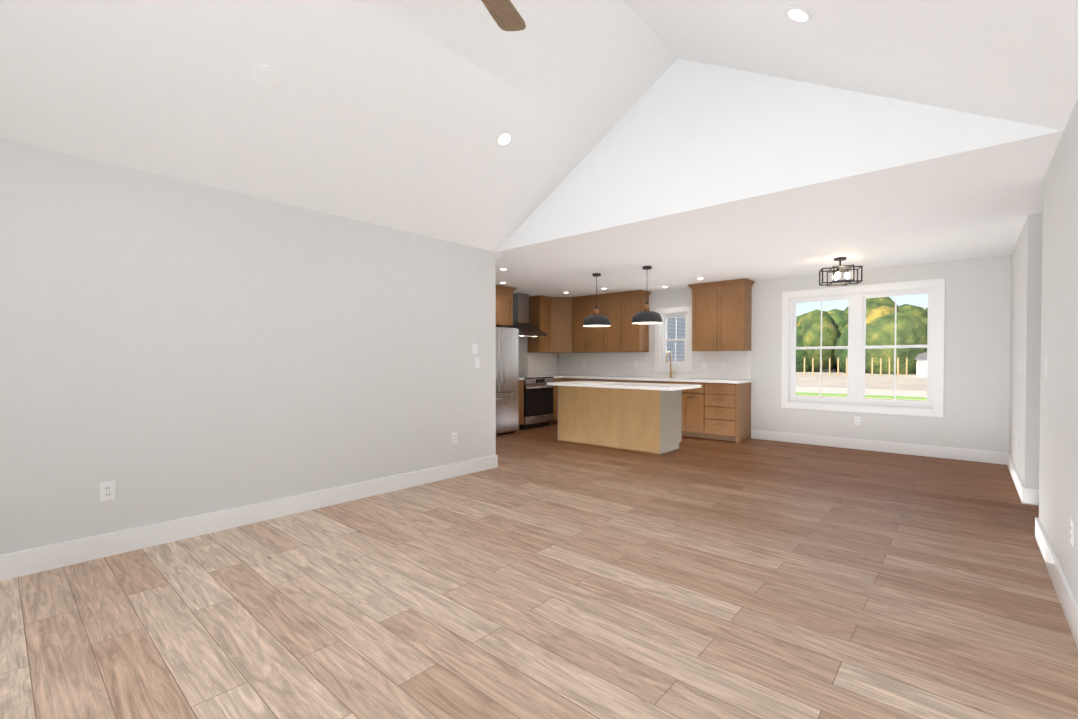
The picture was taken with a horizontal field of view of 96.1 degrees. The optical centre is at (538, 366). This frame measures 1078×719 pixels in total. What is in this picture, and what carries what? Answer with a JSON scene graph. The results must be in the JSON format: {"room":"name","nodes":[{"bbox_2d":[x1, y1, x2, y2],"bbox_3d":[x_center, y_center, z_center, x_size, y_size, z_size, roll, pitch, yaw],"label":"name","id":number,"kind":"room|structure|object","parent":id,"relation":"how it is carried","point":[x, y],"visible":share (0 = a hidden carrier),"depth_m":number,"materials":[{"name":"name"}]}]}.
{"room":"living room","nodes":[
{"label":"living room","id":0,"kind":"room"},
{"bbox_2d":[0,139,495,554],"bbox_3d":[-2.732,-0.039,3.069,0.120,2.450,6.630,1,1,41],"label":"wall","id":1,"kind":"structure","parent":0,"point":[172,349],"depth_m":3.42,"materials":[{"name":"paint"}]},
{"bbox_2d":[100,481,114,501],"bbox_3d":[-2.694,0.781,3.025,0.008,0.117,0.072,1,1,41],"label":"electrical outlet","id":2,"kind":"object","parent":1,"relation":"attached to","point":[107,491],"visible":1,"depth_m":3.02,"materials":[{"name":"white plastic"}]},
{"bbox_2d":[0,455,497,580],"bbox_3d":[-2.721,1.115,3.084,0.136,0.140,6.646,1,1,41],"label":"baseboard","id":3,"kind":"structure","parent":1,"relation":"attached to","point":[32,561],"depth_m":3.42,"materials":[{"name":"white wood"}]},
{"bbox_2d":[451,432,456,443],"bbox_3d":[-0.888,0.750,5.072,0.008,0.117,0.072,1,1,41],"label":"electrical outlet","id":4,"kind":"object","parent":1,"relation":"attached to","point":[453,437],"visible":1,"depth_m":5.06,"materials":[{"name":"white plastic"}]},
{"bbox_2d":[472,343,477,353],"bbox_3d":[-0.693,-0.187,5.268,0.026,0.117,0.072,1,1,41],"label":"light switch","id":5,"kind":"object","parent":1,"relation":"attached to","point":[474,348],"visible":1,"depth_m":5.25,"materials":[{"name":"white plastic"}]},
{"bbox_2d":[474,357,479,367],"bbox_3d":[-0.677,-0.038,5.301,0.009,0.117,0.072,1,1,41],"label":"light switch","id":6,"kind":"object","parent":1,"relation":"attached to","point":[476,362],"visible":1,"depth_m":5.29,"materials":[{"name":"white plastic"}]},
{"bbox_2d":[0,424,1077,718],"bbox_3d":[-0.006,1.212,3.386,9.150,0.060,11.290,1,1,41],"label":"floor","id":7,"kind":"structure","parent":0,"point":[540,574],"depth_m":2.44,"materials":[{"name":"brown wood"}]},
{"bbox_2d":[496,327,518,434],"bbox_3d":[-0.903,0.233,8.020,0.826,1.780,0.905,1,1,41],"label":"fridge","id":8,"kind":"object","parent":7,"relation":"on","point":[507,380],"visible":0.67,"depth_m":7.93,"materials":[{"name":"silver metal"}]},
{"bbox_2d":[516,380,523,429],"bbox_3d":[-0.573,0.676,8.536,0.669,0.880,0.284,1,1,41],"label":"base cabinet","id":9,"kind":"object","parent":7,"relation":"on","point":[521,402],"visible":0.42,"depth_m":8.40,"materials":[{"name":"brown wood"}]},
{"bbox_2d":[519,376,553,429],"bbox_3d":[-0.198,0.654,8.903,0.702,0.915,0.756,1,1,41],"label":"range","id":10,"kind":"object","parent":7,"relation":"on","point":[538,401],"visible":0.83,"depth_m":8.68,"materials":[{"name":"silver metal"}]},
{"bbox_2d":[549,378,562,424],"bbox_3d":[0.138,0.666,9.342,0.669,0.880,0.338,1,1,41],"label":"base cabinet","id":11,"kind":"object","parent":7,"relation":"on","point":[555,405],"visible":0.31,"depth_m":9.12,"materials":[{"name":"brown wood"}]},
{"bbox_2d":[532,375,562,377],"bbox_3d":[0.114,0.206,9.334,0.637,0.040,0.302,1,1,41],"label":"countertop","id":12,"kind":"structure","parent":11,"relation":"on","point":[554,376],"depth_m":9.51,"materials":[{"name":"white stone"}]},
{"bbox_2d":[567,378,586,380],"bbox_3d":[0.871,0.666,9.313,0.512,0.880,0.627,1,1,41],"label":"base cabinet","id":13,"kind":"object","parent":7,"relation":"on","point":[568,379],"depth_m":9.07,"materials":[{"name":"brown wood"}]},
{"bbox_2d":[587,379,634,381],"bbox_3d":[1.391,0.672,8.854,1.125,0.880,0.627,1,1,41],"label":"base cabinet","id":14,"kind":"object","parent":7,"relation":"on","point":[608,380],"depth_m":8.54,"materials":[{"name":"brown wood"}]},
{"bbox_2d":[555,385,683,454],"bbox_3d":[1.147,0.710,7.052,1.716,0.850,0.662,1,1,41],"label":"kitchen island","id":15,"kind":"object","parent":7,"relation":"on","point":[639,417],"depth_m":6.64,"materials":[{"name":"brown wood"}]},
{"bbox_2d":[547,381,701,388],"bbox_3d":[1.157,0.267,6.876,2.000,0.040,0.880,1,1,41],"label":"island countertop","id":16,"kind":"structure","parent":15,"relation":"on","point":[586,384],"depth_m":6.61,"materials":[{"name":"white stone"}]},
{"bbox_2d":[635,380,686,435],"bbox_3d":[2.111,0.680,8.219,1.046,0.880,0.627,1,1,41],"label":"base cabinet","id":17,"kind":"object","parent":7,"relation":"on","point":[684,392],"depth_m":7.65,"materials":[{"name":"brown wood"}]},
{"bbox_2d":[563,375,752,383],"bbox_3d":[1.658,0.215,8.605,3.917,0.040,0.638,1,1,41],"label":"countertop","id":18,"kind":"structure","parent":17,"relation":"on","point":[711,380],"depth_m":7.99,"materials":[{"name":"white stone"}]},
{"bbox_2d":[666,351,675,377],"bbox_3d":[2.254,-0.029,8.313,0.111,0.456,0.209,1,1,41],"label":"faucet","id":19,"kind":"object","parent":18,"relation":"on","point":[671,373],"visible":0.98,"depth_m":8.38,"materials":[{"name":"gold metal"}]},
{"bbox_2d":[683,382,702,438],"bbox_3d":[2.575,0.685,7.810,0.443,0.880,0.627,1,1,41],"label":"base cabinet","id":20,"kind":"object","parent":7,"relation":"on","point":[694,396],"depth_m":7.54,"materials":[{"name":"brown wood"}]},
{"bbox_2d":[703,382,750,442],"bbox_3d":[2.901,0.689,7.522,0.553,0.880,0.627,1,1,41],"label":"base cabinet","id":21,"kind":"object","parent":7,"relation":"on","point":[717,411],"depth_m":7.29,"materials":[{"name":"brown wood"}]},
{"bbox_2d":[0,0,1077,261],"bbox_3d":[-1.038,-1.853,1.550,5.100,1.624,6.870,1,1,41],"label":"ceiling","id":22,"kind":"structure","parent":0,"point":[400,114],"depth_m":3.05,"materials":[{"name":"paint"}]},
{"bbox_2d":[252,65,277,87],"bbox_3d":[-1.650,-1.746,2.919,0.124,0.076,0.140,1,1,41],"label":"smoke detector","id":23,"kind":"object","parent":22,"relation":"attached to","point":[264,76],"visible":1,"depth_m":2.91,"materials":[{"name":"white plastic"}]},
{"bbox_2d":[481,0,525,30],"bbox_3d":[-0.399,-2.219,2.269,1.041,0.590,1.041,0,1,-23],"label":"ceiling fan","id":24,"kind":"object","parent":22,"relation":"hanging from","point":[505,15],"visible":1,"depth_m":2.76,"materials":[{"name":"brown wood"}]},
{"bbox_2d":[496,131,512,146],"bbox_3d":[-0.291,-1.909,4.072,0.133,0.081,0.150,1,1,41],"label":"recessed light","id":25,"kind":"object","parent":22,"relation":"in","point":[504,138],"visible":1,"depth_m":4.06,"materials":[{"name":"white plastic"}]},
{"bbox_2d":[784,7,811,22],"bbox_3d":[1.387,-1.878,2.592,0.133,0.081,0.150,1,1,41],"label":"recessed light","id":26,"kind":"object","parent":22,"relation":"in","point":[798,14],"visible":1,"depth_m":2.58,"materials":[{"name":"white plastic"}]},
{"bbox_2d":[495,138,1060,296],"bbox_3d":[2.297,-1.361,5.903,8.670,0.120,4.060,1,1,41],"label":"ceiling","id":27,"kind":"structure","parent":0,"point":[983,205],"depth_m":4.77,"materials":[{"name":"paint"}]},
{"bbox_2d":[583,273,610,326],"bbox_3d":[0.821,-0.943,6.904,0.396,0.740,0.396,1,1,41],"label":"pendant light","id":28,"kind":"object","parent":27,"relation":"hanging from","point":[596,319],"visible":1,"depth_m":6.80,"materials":[{"name":"black metal"}]},
{"bbox_2d":[632,266,661,323],"bbox_3d":[1.421,-0.936,6.374,0.396,0.740,0.396,1,1,41],"label":"pendant light","id":29,"kind":"object","parent":27,"relation":"hanging from","point":[646,316],"visible":1,"depth_m":6.26,"materials":[{"name":"black metal"}]},
{"bbox_2d":[788,218,802,222],"bbox_3d":[2.242,-1.271,4.232,0.120,0.016,0.120,1,1,41],"label":"smoke detector","id":30,"kind":"object","parent":27,"relation":"attached to","point":[794,220],"visible":0.98,"depth_m":4.20,"materials":[{"name":"white plastic"}]},
{"bbox_2d":[819,257,862,286],"bbox_3d":[3.623,-1.146,5.829,0.462,0.307,0.462,1,1,41],"label":"ceiling light","id":31,"kind":"object","parent":27,"relation":"attached to","point":[837,274],"visible":1,"depth_m":5.78,"materials":[{"name":"black metal"}]},
{"bbox_2d":[496,59,1063,253],"bbox_3d":[1.192,-2.017,4.082,4.630,1.480,0.120,1,1,41],"label":"wall","id":32,"kind":"structure","parent":0,"point":[682,138],"depth_m":3.72,"materials":[{"name":"paint"}]},
{"bbox_2d":[602,255,1010,452],"bbox_3d":[3.600,-0.094,7.396,8.670,2.450,0.120,1,1,41],"label":"wall","id":33,"kind":"structure","parent":0,"point":[977,318],"depth_m":6.03,"materials":[{"name":"paint"}]},
{"bbox_2d":[528,298,551,352],"bbox_3d":[0.038,-0.769,9.442,0.364,1.006,0.377,1,1,41],"label":"upper cabinet","id":34,"kind":"object","parent":33,"relation":"attached to","point":[540,309],"depth_m":9.32,"materials":[{"name":"brown wood"}]},
{"bbox_2d":[552,298,571,352],"bbox_3d":[0.423,-0.769,9.465,0.328,1.006,0.382,1,1,41],"label":"upper cabinet","id":35,"kind":"object","parent":33,"relation":"attached to","point":[558,321],"depth_m":9.47,"materials":[{"name":"brown wood"}]},
{"bbox_2d":[572,298,607,352],"bbox_3d":[1.027,-0.768,9.332,0.860,1.006,0.364,1,1,41],"label":"upper cabinet","id":36,"kind":"object","parent":33,"relation":"attached to","point":[584,339],"depth_m":9.23,"materials":[{"name":"brown wood"}]},
{"bbox_2d":[608,294,649,351],"bbox_3d":[1.568,-0.762,8.881,0.812,1.006,0.325,1,1,41],"label":"upper cabinet","id":37,"kind":"object","parent":33,"relation":"attached to","point":[623,336],"depth_m":8.68,"materials":[{"name":"brown wood"}]},
{"bbox_2d":[558,351,750,378],"bbox_3d":[1.856,-0.032,8.848,3.887,0.448,0.008,1,1,41],"label":"backsplash","id":38,"kind":"structure","parent":33,"relation":"attached to","point":[737,364],"depth_m":8.76,"materials":[{"name":"tile"}]},
{"bbox_2d":[655,306,691,370],"bbox_3d":[2.352,-0.468,8.441,0.690,1.110,0.078,1,1,41],"label":"trim","id":39,"kind":"structure","parent":33,"relation":"attached to","point":[659,366],"depth_m":8.41,"materials":[{"name":"white wood"}]},
{"bbox_2d":[662,313,686,364],"bbox_3d":[2.396,-0.468,8.491,0.486,0.906,0.055,1,1,41],"label":"kitchen window","id":40,"kind":"structure","parent":33,"relation":"in","point":[664,327],"depth_m":8.51,"materials":[{"name":"plastic"}]},
{"bbox_2d":[688,278,754,350],"bbox_3d":[2.881,-0.781,7.691,0.922,1.075,0.371,1,1,41],"label":"upper cabinet","id":41,"kind":"object","parent":33,"relation":"attached to","point":[721,315],"visible":1,"depth_m":7.54,"materials":[{"name":"brown wood"}]},
{"bbox_2d":[854,416,860,424],"bbox_3d":[4.368,0.750,6.644,0.072,0.117,0.008,1,1,41],"label":"electrical outlet","id":42,"kind":"object","parent":33,"relation":"attached to","point":[857,420],"visible":1,"depth_m":6.64,"materials":[{"name":"white plastic"}]},
{"bbox_2d":[790,288,933,407],"bbox_3d":[4.406,-0.236,6.720,1.666,1.526,0.055,1,1,41],"label":"window","id":43,"kind":"structure","parent":33,"relation":"in","point":[856,347],"depth_m":6.68,"materials":[{"name":"plastic"}]},
{"bbox_2d":[781,278,944,416],"bbox_3d":[4.362,-0.235,6.670,1.870,1.730,0.078,1,1,41],"label":"trim","id":44,"kind":"structure","parent":33,"relation":"attached to","point":[937,409],"depth_m":6.47,"materials":[{"name":"white wood"}]},
{"bbox_2d":[751,429,1006,464],"bbox_3d":[4.395,1.071,6.619,2.879,0.140,0.016,1,1,41],"label":"baseboard","id":45,"kind":"structure","parent":33,"relation":"attached to","point":[943,452],"depth_m":6.41,"materials":[{"name":"white wood"}]},
{"bbox_2d":[1009,99,1077,602],"bbox_3d":[2.036,-0.021,1.649,0.110,2.450,10.810,1,1,41],"label":"wall","id":46,"kind":"structure","parent":0,"point":[1058,484],"depth_m":2.89,"materials":[{"name":"paint"}]},
{"bbox_2d":[1007,453,1077,647],"bbox_3d":[1.990,1.134,1.624,0.126,0.140,10.690,1,1,41],"label":"baseboard","id":47,"kind":"structure","parent":46,"relation":"attached to","point":[1063,590],"depth_m":2.73,"materials":[{"name":"white wood"}]},
{"bbox_2d":[1045,359,1047,376],"bbox_3d":[3.192,0.011,3.050,0.009,0.117,0.072,1,1,41],"label":"light switch","id":48,"kind":"object","parent":46,"relation":"attached to","point":[1046,367],"visible":0.98,"depth_m":3.02,"materials":[{"name":"white plastic"}]},
{"bbox_2d":[1070,518,1074,546],"bbox_3d":[2.491,0.776,2.264,0.008,0.117,0.072,1,1,41],"label":"electrical outlet","id":49,"kind":"object","parent":46,"relation":"attached to","point":[1072,527],"visible":1,"depth_m":2.24,"materials":[{"name":"white plastic"}]},
{"bbox_3d":[-0.988,-0.110,8.657,0.120,2.450,4.300,1,1,41],"label":"wall","id":50,"kind":"structure","parent":0,"visible":0},
{"bbox_2d":[496,285,516,326],"bbox_3d":[-0.956,-1.000,8.069,0.686,0.645,0.976,1,1,41],"label":"upper cabinet","id":51,"kind":"object","parent":50,"relation":"attached to","point":[504,306],"visible":0.35,"depth_m":8.07,"materials":[{"name":"brown wood"}]},
{"bbox_2d":[506,293,546,336],"bbox_3d":[-0.290,-0.943,8.965,0.500,0.785,0.756,1,1,41],"label":"range hood","id":52,"kind":"object","parent":50,"relation":"attached to","point":[523,326],"visible":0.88,"depth_m":8.90,"materials":[{"name":"silver metal"}]},
{"bbox_2d":[519,337,557,375],"bbox_3d":[-0.259,-0.187,9.383,0.008,0.745,1.986,1,1,41],"label":"backsplash","id":53,"kind":"structure","parent":50,"relation":"attached to","point":[530,364],"depth_m":9.57,"materials":[{"name":"tile"}]},
{"label":"outside","id":54,"kind":"structure","parent":0,"visible":0},
{"bbox_2d":[796,369,926,401],"bbox_3d":[45.624,1.066,51.812,180.000,0.100,121.510,1,1,41],"label":"ground","id":55,"kind":"structure","parent":54,"point":[914,382],"depth_m":37.71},
{"bbox_2d":[666,317,684,360],"bbox_3d":[6.655,-2.270,17.277,0.200,7.450,16.800,1,1,41],"label":"siding","id":56,"kind":"object","parent":55,"relation":"on","point":[680,353],"depth_m":14.16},
{"bbox_2d":[812,358,813,375],"bbox_3d":[28.319,0.088,50.072,0.120,1.900,0.120,1,1,41],"label":"fence post","id":57,"kind":"object","parent":55,"relation":"on","point":[812,358],"depth_m":50.04,"materials":[{"name":"brown wood"}]},
{"bbox_2d":[829,358,830,375],"bbox_3d":[29.980,0.089,49.940,0.120,1.900,0.120,1,1,41],"label":"fence post","id":58,"kind":"object","parent":55,"relation":"on","point":[829,358],"depth_m":49.91,"materials":[{"name":"brown wood"}]},
{"bbox_2d":[837,358,838,375],"bbox_3d":[30.811,0.090,49.874,0.120,1.900,0.120,1,1,41],"label":"fence post","id":59,"kind":"object","parent":55,"relation":"on","point":[838,358],"depth_m":49.81,"materials":[{"name":"brown wood"}]},
{"bbox_2d":[796,387,926,399],"bbox_3d":[19.493,1.377,22.200,120.000,0.030,7.500,1,1,41],"label":"road","id":60,"kind":"structure","parent":55,"relation":"on","point":[902,394],"depth_m":23.92,"materials":[{"name":"concrete"}]},
{"bbox_2d":[796,306,927,374],"bbox_3d":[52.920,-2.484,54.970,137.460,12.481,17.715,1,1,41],"label":"tree","id":61,"kind":"object","parent":55,"relation":"on","point":[875,334],"depth_m":62.01,"materials":[{"name":"green plant"}]},
{"bbox_2d":[796,297,927,324],"bbox_3d":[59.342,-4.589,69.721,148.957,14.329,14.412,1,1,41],"label":"tree","id":62,"kind":"object","parent":55,"relation":"on","point":[874,303],"depth_m":71.41,"materials":[{"name":"green plant"}]},
{"bbox_2d":[880,358,881,375],"bbox_3d":[34.964,0.095,49.543,0.120,1.900,0.120,1,1,41],"label":"fence post","id":63,"kind":"object","parent":55,"relation":"on","point":[880,358],"depth_m":49.51,"materials":[{"name":"brown wood"}]},
{"bbox_2d":[897,358,898,375],"bbox_3d":[36.625,0.096,49.411,0.120,1.900,0.120,1,1,41],"label":"fence post","id":64,"kind":"object","parent":55,"relation":"on","point":[897,358],"depth_m":49.36,"materials":[{"name":"brown wood"}]},
{"bbox_2d":[914,352,926,376],"bbox_3d":[40.173,-0.398,48.941,3.400,2.900,3.400,1,1,41],"label":"shed","id":65,"kind":"object","parent":55,"relation":"on","point":[921,361],"depth_m":48.50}
]}

